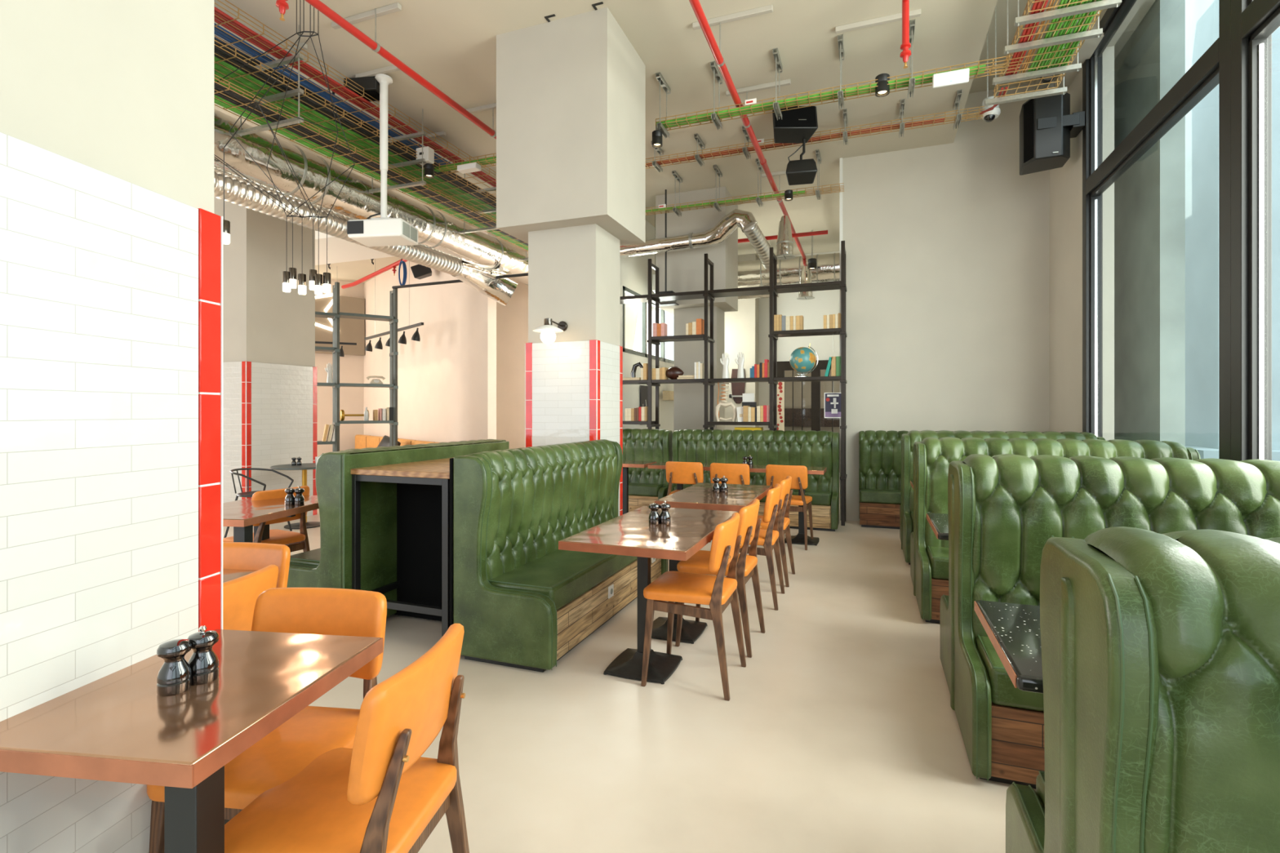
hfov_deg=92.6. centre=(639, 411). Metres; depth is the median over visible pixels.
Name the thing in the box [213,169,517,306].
air duct
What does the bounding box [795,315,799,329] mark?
book
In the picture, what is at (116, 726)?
table
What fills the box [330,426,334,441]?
book
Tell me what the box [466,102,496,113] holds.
rail
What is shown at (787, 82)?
rail
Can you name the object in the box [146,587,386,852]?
dining chair
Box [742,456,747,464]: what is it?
salt mill
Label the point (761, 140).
tag
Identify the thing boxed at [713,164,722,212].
hanger
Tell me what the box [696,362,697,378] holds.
book
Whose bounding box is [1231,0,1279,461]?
window
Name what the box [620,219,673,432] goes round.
wall
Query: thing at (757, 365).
book
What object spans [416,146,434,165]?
junction box
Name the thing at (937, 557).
seat cushion
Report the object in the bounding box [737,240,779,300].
air duct
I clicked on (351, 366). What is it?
wall
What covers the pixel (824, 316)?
book
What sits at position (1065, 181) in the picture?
wall
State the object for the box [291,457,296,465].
salt mill
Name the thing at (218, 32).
cable bundle
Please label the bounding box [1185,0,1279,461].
window
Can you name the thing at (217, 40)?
cable bundle
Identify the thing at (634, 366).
ornament
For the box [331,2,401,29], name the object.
rail
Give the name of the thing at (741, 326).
window
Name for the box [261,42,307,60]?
rail
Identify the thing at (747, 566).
dining chair
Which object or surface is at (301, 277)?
pendant lamp
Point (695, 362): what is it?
book
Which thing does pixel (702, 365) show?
book
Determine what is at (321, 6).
pipe
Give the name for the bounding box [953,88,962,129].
hanger
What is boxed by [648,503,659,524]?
salt mill
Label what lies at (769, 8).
rail
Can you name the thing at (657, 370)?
book
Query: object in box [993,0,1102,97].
cable tray
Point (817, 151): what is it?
hanger
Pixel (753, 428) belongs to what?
board
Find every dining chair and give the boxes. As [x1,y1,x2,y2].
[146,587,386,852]
[222,485,310,551]
[222,542,290,587]
[222,564,278,631]
[224,623,469,852]
[640,512,746,701]
[665,461,703,495]
[675,498,764,657]
[708,462,750,542]
[726,483,784,610]
[755,475,795,586]
[765,464,813,550]
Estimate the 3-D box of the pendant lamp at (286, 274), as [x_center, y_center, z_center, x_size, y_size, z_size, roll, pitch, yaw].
[-2.949,-1.315,5.100,0.060,0.630,0.060,0,0,21]
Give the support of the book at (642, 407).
on the bookcase at (773, 289)
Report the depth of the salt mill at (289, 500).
3.85 m
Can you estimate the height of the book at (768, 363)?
0.190 m
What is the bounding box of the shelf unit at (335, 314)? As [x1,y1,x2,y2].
[315,281,398,452]
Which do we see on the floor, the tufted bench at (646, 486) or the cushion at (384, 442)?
the tufted bench at (646, 486)
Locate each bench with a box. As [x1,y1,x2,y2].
[286,439,509,617]
[449,439,667,672]
[622,428,672,511]
[671,429,839,531]
[858,430,986,528]
[899,430,1106,564]
[910,436,1200,623]
[939,453,1279,789]
[1005,526,1279,852]
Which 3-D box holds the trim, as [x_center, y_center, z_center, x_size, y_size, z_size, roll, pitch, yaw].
[2.553,-0.900,7.737,0.035,4.500,0.320,0,0,21]
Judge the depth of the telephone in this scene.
10.04 m
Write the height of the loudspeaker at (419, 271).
0.310 m
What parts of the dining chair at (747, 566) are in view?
leg, leg, seat, leg, backrest, seat rail, leg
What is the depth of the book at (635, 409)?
8.19 m
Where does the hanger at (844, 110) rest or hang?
hanging from the ceiling
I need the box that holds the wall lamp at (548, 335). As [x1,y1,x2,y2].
[533,317,567,344]
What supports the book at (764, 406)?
on the bookcase at (773, 289)
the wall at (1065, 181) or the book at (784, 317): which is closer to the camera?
the wall at (1065, 181)
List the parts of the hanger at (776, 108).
rod, rod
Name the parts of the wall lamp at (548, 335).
lamp shade, bulb, wall plate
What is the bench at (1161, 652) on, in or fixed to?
on the floor
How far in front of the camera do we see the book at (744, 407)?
7.67 m
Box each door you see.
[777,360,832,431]
[784,369,839,432]
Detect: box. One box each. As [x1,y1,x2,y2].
[331,75,379,104]
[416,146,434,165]
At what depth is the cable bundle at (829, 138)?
6.82 m
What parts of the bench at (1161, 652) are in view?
panel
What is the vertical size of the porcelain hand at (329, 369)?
0.325 m
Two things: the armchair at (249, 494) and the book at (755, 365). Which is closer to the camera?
the armchair at (249, 494)
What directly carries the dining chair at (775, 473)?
on the floor
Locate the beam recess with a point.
(1088, 47)
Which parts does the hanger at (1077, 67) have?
rod, rod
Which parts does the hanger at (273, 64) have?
rod, rod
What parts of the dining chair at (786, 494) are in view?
seat, leg, backrest, leg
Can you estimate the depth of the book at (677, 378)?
7.97 m
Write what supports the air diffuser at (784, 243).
hanging from the pipe at (696, 6)
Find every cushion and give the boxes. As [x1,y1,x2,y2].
[289,548,320,565]
[377,435,400,447]
[488,549,637,610]
[628,482,662,497]
[674,484,831,506]
[859,488,901,504]
[910,511,913,531]
[926,546,948,579]
[975,635,1044,711]
[1035,773,1044,807]
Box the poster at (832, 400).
[824,333,840,417]
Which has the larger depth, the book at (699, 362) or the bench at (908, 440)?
the book at (699, 362)
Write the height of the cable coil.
1.085 m
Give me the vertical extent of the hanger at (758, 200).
0.515 m
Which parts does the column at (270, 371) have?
red tile trim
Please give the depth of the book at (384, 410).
10.02 m
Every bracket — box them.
[544,13,555,22]
[591,1,603,9]
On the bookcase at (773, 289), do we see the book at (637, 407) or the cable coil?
the book at (637, 407)
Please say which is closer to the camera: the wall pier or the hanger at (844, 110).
the wall pier
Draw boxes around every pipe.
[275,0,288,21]
[304,0,496,139]
[341,258,408,288]
[688,0,805,258]
[737,230,827,243]
[899,0,911,68]
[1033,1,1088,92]
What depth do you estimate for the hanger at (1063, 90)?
5.20 m
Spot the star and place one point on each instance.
(330, 304)
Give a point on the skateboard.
(737, 388)
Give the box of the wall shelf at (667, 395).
[662,391,673,400]
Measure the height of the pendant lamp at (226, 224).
0.580 m
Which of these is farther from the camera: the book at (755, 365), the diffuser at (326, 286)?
the book at (755, 365)
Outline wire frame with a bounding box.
[213,0,355,217]
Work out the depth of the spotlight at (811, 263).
10.58 m
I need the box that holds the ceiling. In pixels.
[213,0,997,311]
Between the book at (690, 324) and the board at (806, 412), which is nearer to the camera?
the book at (690, 324)
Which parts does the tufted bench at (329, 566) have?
panel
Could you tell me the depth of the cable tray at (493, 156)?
6.56 m
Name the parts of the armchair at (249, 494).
leg, seat, arm rail, leg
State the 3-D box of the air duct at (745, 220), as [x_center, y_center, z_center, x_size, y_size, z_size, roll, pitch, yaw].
[0.776,-2.332,8.588,2.206,0.731,0.740,0,0,21]
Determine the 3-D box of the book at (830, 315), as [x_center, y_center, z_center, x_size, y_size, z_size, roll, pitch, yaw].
[2.304,-1.076,7.366,0.030,0.168,0.130,0,0,21]
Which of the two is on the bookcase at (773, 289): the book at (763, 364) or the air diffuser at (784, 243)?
the book at (763, 364)
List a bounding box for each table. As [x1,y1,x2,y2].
[0,629,382,852]
[222,495,319,542]
[222,568,257,582]
[270,462,319,528]
[351,457,450,636]
[558,506,738,684]
[622,460,656,514]
[648,462,826,546]
[651,482,772,644]
[910,480,913,488]
[926,512,948,540]
[974,600,1043,693]
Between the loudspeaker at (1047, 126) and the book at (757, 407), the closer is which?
the loudspeaker at (1047, 126)
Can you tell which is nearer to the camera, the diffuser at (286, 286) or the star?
the diffuser at (286, 286)
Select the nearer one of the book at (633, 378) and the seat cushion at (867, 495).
the seat cushion at (867, 495)
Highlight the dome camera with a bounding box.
[980,96,1000,122]
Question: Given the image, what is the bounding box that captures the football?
[666,366,684,379]
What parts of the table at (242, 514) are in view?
leg, leg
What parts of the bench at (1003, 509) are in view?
panel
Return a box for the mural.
[315,293,364,355]
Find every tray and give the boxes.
[213,0,496,200]
[213,35,496,220]
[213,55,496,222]
[213,74,528,251]
[438,152,496,173]
[645,106,985,168]
[645,182,844,215]
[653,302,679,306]
[655,54,1022,130]
[968,0,1155,93]
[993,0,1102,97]
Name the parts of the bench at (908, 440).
panel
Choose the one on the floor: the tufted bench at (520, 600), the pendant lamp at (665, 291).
the tufted bench at (520, 600)
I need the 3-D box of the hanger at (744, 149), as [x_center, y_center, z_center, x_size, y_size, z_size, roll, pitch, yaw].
[1.202,-3.018,6.889,0.044,0.265,0.340,0,0,21]
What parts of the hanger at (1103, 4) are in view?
rod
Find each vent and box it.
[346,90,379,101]
[402,221,417,242]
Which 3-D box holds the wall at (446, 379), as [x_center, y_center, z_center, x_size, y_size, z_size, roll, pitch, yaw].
[-4.558,-0.900,12.460,0.151,4.500,6.776,0,0,-40]
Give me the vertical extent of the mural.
1.380 m
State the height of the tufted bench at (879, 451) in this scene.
1.125 m
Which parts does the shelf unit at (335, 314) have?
shelf, shelf, shelf, shelf, post, shelf, shelf, shelf, post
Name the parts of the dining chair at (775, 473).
leg, backrest, seat rail, seat, leg, leg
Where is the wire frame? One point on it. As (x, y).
(310, 31)
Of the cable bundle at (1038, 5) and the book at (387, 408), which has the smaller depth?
the cable bundle at (1038, 5)
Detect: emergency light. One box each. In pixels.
[457,162,480,173]
[932,67,969,88]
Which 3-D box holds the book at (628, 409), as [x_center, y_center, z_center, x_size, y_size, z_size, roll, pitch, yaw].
[-0.114,0.043,8.294,0.045,0.170,0.160,0,0,21]
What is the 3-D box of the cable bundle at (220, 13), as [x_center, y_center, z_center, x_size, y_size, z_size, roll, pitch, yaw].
[-2.484,-2.946,6.281,0.163,0.027,8.800,0,0,21]
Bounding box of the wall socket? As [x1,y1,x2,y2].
[608,584,613,599]
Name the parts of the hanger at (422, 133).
rod, rod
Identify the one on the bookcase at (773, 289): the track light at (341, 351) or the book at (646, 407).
the book at (646, 407)
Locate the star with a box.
[315,293,332,331]
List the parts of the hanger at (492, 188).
rod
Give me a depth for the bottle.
9.91 m
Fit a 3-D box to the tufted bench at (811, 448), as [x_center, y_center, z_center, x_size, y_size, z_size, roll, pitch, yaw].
[1.341,0.787,7.364,2.000,1.126,0.392,0,0,21]
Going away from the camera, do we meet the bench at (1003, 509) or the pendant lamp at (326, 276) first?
the bench at (1003, 509)
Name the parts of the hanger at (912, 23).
rod, rod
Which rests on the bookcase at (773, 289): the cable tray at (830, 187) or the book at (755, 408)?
the book at (755, 408)
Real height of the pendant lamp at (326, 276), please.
0.635 m
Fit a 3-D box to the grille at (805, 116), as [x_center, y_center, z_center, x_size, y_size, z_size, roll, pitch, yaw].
[1.595,-3.040,6.278,0.420,0.260,0.008,0,-14,1]
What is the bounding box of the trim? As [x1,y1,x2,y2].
[839,157,842,519]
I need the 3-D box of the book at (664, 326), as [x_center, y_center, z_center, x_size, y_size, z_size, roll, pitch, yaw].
[0.321,-1.079,8.114,0.045,0.175,0.130,0,0,21]
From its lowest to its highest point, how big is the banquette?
0.808 m
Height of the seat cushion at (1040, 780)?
0.140 m
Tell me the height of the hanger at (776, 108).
0.495 m
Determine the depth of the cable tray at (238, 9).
5.46 m
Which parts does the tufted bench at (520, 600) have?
panel, panel, panel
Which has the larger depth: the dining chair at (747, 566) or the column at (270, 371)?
the column at (270, 371)
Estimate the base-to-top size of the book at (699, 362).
0.220 m
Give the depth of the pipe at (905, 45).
4.38 m
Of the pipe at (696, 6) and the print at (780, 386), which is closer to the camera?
the pipe at (696, 6)
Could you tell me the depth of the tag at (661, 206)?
8.15 m
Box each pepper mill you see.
[186,625,219,685]
[293,485,304,505]
[296,456,302,465]
[659,501,671,524]
[720,475,728,492]
[747,455,753,466]
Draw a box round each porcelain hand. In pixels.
[324,363,333,382]
[720,351,729,378]
[734,351,744,377]
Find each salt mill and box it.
[156,639,191,696]
[284,488,294,505]
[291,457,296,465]
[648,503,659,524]
[712,477,719,492]
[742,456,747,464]
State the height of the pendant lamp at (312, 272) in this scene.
0.610 m
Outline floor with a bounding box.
[222,508,1035,852]
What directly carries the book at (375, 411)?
on the shelf unit at (335, 314)
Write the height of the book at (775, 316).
0.200 m
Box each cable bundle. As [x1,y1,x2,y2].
[213,6,496,186]
[213,22,450,165]
[213,37,496,201]
[213,44,496,208]
[213,80,528,245]
[213,94,528,249]
[434,156,496,172]
[645,117,944,166]
[645,191,804,213]
[652,137,830,165]
[656,64,986,127]
[669,92,867,127]
[979,86,1007,114]
[1004,0,1048,75]
[1018,0,1058,73]
[1027,0,1101,71]
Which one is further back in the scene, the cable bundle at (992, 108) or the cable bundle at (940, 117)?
the cable bundle at (940, 117)
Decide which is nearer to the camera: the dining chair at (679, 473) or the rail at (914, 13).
the rail at (914, 13)
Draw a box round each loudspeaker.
[410,264,431,279]
[772,106,817,142]
[786,138,817,185]
[1019,92,1084,175]
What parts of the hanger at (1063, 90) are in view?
rod, rod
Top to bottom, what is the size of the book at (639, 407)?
0.190 m
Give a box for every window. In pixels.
[622,285,673,364]
[724,253,758,430]
[1082,0,1231,460]
[1114,0,1185,446]
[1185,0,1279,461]
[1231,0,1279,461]
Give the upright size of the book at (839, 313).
0.180 m
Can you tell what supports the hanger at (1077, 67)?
hanging from the cable tray at (979, 84)
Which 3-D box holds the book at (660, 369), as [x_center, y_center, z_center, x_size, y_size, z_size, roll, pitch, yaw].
[0.296,-0.499,8.124,0.030,0.155,0.130,0,0,21]
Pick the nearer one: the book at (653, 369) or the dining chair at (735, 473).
the dining chair at (735, 473)
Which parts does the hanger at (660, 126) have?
rod, rod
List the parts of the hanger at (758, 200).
rod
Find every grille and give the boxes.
[774,106,816,126]
[1023,98,1033,163]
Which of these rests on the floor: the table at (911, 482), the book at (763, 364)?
the table at (911, 482)
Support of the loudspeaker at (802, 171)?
hanging from the ceiling
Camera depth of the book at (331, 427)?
9.60 m
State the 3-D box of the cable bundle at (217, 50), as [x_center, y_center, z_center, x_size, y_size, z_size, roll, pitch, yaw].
[-2.474,-2.664,6.277,0.125,0.023,8.800,0,0,21]
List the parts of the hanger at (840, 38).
rod, rod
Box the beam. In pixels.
[315,214,436,265]
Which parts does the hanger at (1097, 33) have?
rod, rod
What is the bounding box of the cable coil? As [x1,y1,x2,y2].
[398,258,407,284]
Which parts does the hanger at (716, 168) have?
rod, rod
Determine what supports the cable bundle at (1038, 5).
in the cable tray at (1057, 81)
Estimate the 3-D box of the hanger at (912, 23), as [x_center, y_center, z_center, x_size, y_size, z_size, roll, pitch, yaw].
[2.249,-2.902,5.067,0.044,0.495,0.330,0,0,21]
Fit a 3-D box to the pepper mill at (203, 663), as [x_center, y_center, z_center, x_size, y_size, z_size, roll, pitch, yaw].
[-0.962,0.531,1.344,0.060,0.119,0.060,0,0,21]
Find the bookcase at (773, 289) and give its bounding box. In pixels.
[620,240,847,525]
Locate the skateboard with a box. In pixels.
[728,368,745,403]
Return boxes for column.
[213,168,317,526]
[496,6,645,516]
[655,186,737,431]
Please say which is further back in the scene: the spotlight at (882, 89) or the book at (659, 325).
the book at (659, 325)
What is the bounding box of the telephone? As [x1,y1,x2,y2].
[366,375,385,383]
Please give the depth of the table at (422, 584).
3.89 m
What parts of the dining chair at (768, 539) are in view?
seat rail, seat, leg, backrest, leg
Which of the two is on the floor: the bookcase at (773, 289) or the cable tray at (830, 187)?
the bookcase at (773, 289)
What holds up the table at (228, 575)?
on the floor
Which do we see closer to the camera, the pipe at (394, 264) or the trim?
the trim
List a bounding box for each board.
[734,426,763,431]
[784,408,839,426]
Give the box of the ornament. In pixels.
[631,361,643,377]
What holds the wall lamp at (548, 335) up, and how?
attached to the column at (571, 91)
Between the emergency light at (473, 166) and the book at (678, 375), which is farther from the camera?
the book at (678, 375)
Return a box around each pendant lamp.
[222,147,230,244]
[282,216,290,292]
[288,217,296,288]
[297,216,306,294]
[309,217,317,290]
[314,217,322,294]
[323,217,330,293]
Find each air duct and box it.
[213,108,528,284]
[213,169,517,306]
[620,208,777,270]
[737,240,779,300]
[737,253,839,288]
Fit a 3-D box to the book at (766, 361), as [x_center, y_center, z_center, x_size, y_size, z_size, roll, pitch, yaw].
[1.585,-0.534,7.637,0.036,0.225,0.130,0,0,21]
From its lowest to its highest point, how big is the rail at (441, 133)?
0.040 m
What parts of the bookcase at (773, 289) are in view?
shelf, shelf, shelf, shelf, shelf, shelf, shelf, shelf, shelf, shelf, shelf, shelf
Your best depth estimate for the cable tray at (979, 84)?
6.00 m
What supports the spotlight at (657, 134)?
attached to the cable tray at (993, 59)
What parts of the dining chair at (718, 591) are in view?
leg, leg, seat, seat rail, leg, backrest, leg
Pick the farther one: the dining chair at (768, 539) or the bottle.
the bottle
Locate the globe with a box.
[789,343,817,377]
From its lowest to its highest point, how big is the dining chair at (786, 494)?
0.818 m
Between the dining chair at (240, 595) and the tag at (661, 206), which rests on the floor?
the dining chair at (240, 595)
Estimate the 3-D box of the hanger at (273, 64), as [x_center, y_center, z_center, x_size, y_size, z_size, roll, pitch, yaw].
[-3.094,-2.750,5.100,0.730,0.800,0.040,0,0,21]
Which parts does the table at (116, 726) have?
leg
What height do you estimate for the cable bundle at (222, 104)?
0.022 m
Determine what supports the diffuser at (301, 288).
attached to the pendant lamp at (301, 277)
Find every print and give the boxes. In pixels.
[640,385,648,406]
[777,382,784,431]
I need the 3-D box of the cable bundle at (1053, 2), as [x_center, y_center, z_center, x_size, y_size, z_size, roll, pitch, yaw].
[2.496,-2.727,3.387,0.065,0.020,3.300,0,0,21]
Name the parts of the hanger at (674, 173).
rod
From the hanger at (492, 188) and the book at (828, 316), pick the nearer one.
the book at (828, 316)
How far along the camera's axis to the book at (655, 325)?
8.09 m
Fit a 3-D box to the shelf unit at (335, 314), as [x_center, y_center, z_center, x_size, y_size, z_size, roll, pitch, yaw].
[-4.871,-0.345,9.759,1.838,3.390,0.380,0,0,-32]
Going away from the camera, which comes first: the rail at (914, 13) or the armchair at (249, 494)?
the rail at (914, 13)
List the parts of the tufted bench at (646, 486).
panel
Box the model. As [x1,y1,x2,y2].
[715,382,737,422]
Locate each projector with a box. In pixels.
[346,73,417,246]
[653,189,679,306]
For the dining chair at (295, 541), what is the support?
on the floor
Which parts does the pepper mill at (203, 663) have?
knob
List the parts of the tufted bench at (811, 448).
panel, panel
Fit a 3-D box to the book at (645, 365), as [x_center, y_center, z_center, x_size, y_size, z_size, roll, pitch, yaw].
[0.095,-0.532,8.216,0.050,0.220,0.160,0,0,21]
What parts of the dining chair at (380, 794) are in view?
seat, leg, backrest, seat rail, leg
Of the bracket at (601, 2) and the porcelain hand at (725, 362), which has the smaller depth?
the bracket at (601, 2)
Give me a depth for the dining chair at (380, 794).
1.30 m
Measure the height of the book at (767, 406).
0.205 m
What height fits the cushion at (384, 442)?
0.472 m
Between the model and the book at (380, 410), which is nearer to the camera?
the model
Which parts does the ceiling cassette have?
drop rod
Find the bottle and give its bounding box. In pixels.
[364,407,368,420]
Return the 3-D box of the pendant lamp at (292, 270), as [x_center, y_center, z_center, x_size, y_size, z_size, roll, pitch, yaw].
[-2.909,-1.333,5.119,0.060,0.595,0.060,0,0,21]
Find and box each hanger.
[235,24,303,136]
[368,108,426,194]
[462,173,497,234]
[651,140,663,172]
[655,71,671,138]
[671,170,682,216]
[693,133,705,166]
[710,61,723,129]
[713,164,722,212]
[742,125,751,159]
[755,158,763,207]
[773,48,782,119]
[815,149,821,199]
[837,34,844,110]
[842,108,848,145]
[898,98,904,137]
[907,19,915,98]
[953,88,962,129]
[984,21,1066,106]
[992,2,1081,85]
[1004,0,1102,54]
[1013,0,1121,26]
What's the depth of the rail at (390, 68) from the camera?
5.62 m
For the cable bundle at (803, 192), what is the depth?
7.88 m
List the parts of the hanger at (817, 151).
rod, rod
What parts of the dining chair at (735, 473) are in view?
backrest, leg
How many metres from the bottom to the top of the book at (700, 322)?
0.205 m
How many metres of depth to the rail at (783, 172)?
8.03 m
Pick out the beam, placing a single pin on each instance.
(339, 250)
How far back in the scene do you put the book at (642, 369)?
8.15 m
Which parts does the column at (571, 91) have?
red tile trim, red tile trim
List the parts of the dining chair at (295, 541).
leg, seat, backrest, seat rail, leg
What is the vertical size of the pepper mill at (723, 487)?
0.119 m
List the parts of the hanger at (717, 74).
rod, rod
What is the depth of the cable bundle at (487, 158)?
6.56 m
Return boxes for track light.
[315,341,356,356]
[364,258,423,351]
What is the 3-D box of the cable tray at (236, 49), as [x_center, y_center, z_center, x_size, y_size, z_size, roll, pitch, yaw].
[-2.632,-2.679,6.337,0.546,0.068,8.806,0,0,21]
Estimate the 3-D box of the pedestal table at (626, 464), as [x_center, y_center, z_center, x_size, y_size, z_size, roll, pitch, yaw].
[-0.171,0.970,7.140,0.625,0.760,0.440,0,0,21]
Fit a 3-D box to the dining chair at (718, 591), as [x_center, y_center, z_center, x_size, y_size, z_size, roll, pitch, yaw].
[0.282,0.941,3.121,0.445,0.818,0.422,0,0,21]
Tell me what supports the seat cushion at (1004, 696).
on the bench at (1003, 509)
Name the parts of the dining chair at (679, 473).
leg, seat, backrest, leg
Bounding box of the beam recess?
[1034,0,1103,89]
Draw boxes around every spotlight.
[424,163,434,178]
[652,125,662,147]
[784,189,792,200]
[807,230,816,270]
[875,73,889,97]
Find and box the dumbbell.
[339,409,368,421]
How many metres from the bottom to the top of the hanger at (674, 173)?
0.515 m
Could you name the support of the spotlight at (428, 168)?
attached to the junction box at (428, 152)
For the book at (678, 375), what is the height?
0.024 m
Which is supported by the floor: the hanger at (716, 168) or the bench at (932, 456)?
the bench at (932, 456)
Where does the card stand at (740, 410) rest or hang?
on the bookcase at (773, 289)
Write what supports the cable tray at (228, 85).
hanging from the hanger
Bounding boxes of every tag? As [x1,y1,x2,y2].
[658,204,666,208]
[745,97,756,105]
[757,138,764,143]
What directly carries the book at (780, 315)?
on the bookcase at (773, 289)
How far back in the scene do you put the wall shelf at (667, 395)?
10.64 m
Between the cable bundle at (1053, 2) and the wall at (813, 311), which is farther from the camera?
the wall at (813, 311)
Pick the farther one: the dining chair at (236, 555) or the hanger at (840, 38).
the hanger at (840, 38)
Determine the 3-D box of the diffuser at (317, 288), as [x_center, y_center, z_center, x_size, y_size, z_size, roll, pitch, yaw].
[-2.673,-1.010,5.082,0.058,0.071,0.058,0,0,21]
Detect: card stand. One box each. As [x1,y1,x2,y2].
[736,406,742,422]
[742,393,756,407]
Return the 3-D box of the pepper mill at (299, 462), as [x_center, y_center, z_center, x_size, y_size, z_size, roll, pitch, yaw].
[-4.022,0.583,7.214,0.054,0.106,0.054,0,0,21]
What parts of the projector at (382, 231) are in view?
connector panel, mount plate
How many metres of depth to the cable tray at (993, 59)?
5.26 m
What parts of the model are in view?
cord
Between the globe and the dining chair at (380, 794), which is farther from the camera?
the globe
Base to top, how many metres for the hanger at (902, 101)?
0.265 m
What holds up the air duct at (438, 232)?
hanging from the hanger
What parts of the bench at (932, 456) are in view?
panel, panel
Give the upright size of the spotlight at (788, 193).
0.110 m
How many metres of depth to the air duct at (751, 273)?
11.14 m
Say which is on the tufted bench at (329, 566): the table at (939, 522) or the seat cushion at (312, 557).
the seat cushion at (312, 557)
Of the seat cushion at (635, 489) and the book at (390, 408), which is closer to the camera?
the seat cushion at (635, 489)
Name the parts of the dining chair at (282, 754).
leg, seat rail, seat, backrest, leg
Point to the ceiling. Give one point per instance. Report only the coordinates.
(451, 44)
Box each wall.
[315,278,364,456]
[364,224,496,442]
[496,245,652,448]
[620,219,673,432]
[758,251,839,431]
[842,82,1049,520]
[1049,0,1144,440]
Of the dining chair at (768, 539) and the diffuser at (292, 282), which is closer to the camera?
the dining chair at (768, 539)
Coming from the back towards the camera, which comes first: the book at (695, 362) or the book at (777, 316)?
the book at (695, 362)
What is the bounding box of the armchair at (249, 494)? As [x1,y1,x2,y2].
[223,467,293,537]
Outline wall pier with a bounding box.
[0,0,222,852]
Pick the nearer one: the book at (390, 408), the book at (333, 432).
the book at (333, 432)
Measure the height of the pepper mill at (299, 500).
0.119 m
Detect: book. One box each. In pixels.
[322,424,328,441]
[326,424,333,441]
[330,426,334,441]
[373,409,377,420]
[377,408,382,420]
[382,408,386,420]
[385,407,389,420]
[389,407,392,420]
[622,377,640,380]
[625,408,627,421]
[627,408,631,421]
[631,408,634,421]
[634,408,636,421]
[636,407,638,421]
[638,406,641,421]
[640,368,643,379]
[641,406,644,421]
[643,363,648,379]
[644,406,648,421]
[652,368,655,379]
[653,323,657,336]
[655,368,659,379]
[657,323,661,336]
[659,368,662,379]
[661,323,666,336]
[662,367,668,379]
[676,377,694,379]
[678,375,694,377]
[685,323,688,334]
[688,322,692,334]
[692,321,696,334]
[694,362,696,378]
[696,318,704,334]
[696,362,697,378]
[697,361,702,378]
[700,363,704,378]
[742,405,750,422]
[747,407,751,422]
[751,365,754,377]
[751,407,756,422]
[754,364,756,377]
[755,408,756,422]
[756,364,759,377]
[756,406,759,422]
[759,362,762,377]
[760,405,763,422]
[762,363,764,377]
[763,405,766,422]
[764,359,768,377]
[766,405,769,422]
[767,362,769,377]
[773,315,776,330]
[776,315,778,330]
[778,314,782,330]
[782,315,786,330]
[786,315,790,330]
[790,315,793,330]
[793,315,795,329]
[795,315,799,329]
[800,315,803,329]
[823,315,826,328]
[824,356,832,376]
[826,315,829,328]
[829,314,832,328]
[831,356,835,376]
[832,314,835,328]
[835,313,838,328]
[835,355,840,376]
[838,312,840,328]
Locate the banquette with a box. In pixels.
[355,434,439,448]
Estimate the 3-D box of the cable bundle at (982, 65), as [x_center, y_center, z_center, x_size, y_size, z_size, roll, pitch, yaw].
[1.454,-2.729,5.340,2.750,0.036,0.099,0,0,21]
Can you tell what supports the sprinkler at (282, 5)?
attached to the pipe at (321, 6)
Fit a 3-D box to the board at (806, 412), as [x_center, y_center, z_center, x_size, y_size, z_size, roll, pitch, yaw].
[4.017,0.140,14.046,1.400,0.420,0.080,0,0,21]
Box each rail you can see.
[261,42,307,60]
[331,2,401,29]
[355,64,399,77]
[391,272,528,288]
[411,131,445,141]
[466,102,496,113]
[692,4,773,30]
[725,79,791,96]
[761,170,786,177]
[835,8,920,33]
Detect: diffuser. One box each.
[222,232,230,244]
[282,282,290,292]
[289,279,296,288]
[297,284,306,294]
[309,280,314,290]
[314,284,322,294]
[323,283,330,293]
[776,215,795,259]
[796,266,814,299]
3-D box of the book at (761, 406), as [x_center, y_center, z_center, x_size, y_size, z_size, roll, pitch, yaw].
[1.542,0.028,7.670,0.035,0.200,0.160,0,0,21]
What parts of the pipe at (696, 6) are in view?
drop rod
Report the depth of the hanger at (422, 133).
6.41 m
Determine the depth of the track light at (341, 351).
13.26 m
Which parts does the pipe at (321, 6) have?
drop rod, drop rod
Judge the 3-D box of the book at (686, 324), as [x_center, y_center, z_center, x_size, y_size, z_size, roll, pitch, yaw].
[0.634,-1.067,7.996,0.030,0.150,0.130,0,0,21]
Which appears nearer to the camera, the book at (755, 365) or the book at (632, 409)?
the book at (755, 365)
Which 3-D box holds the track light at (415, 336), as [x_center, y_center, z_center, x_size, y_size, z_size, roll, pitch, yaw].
[-4.799,-2.195,11.741,0.147,1.910,2.988,0,0,-42]
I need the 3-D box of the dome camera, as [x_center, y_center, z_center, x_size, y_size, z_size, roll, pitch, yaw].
[3.528,-3.025,6.151,0.176,0.230,0.176,0,0,21]
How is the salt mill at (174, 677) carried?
on the table at (116, 726)
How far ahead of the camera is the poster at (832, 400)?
7.43 m
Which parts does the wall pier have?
red tile trim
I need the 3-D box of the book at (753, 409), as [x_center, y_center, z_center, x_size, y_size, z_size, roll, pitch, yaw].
[1.434,0.038,7.694,0.045,0.180,0.130,0,0,21]
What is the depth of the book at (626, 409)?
8.23 m
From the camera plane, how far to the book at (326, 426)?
9.57 m

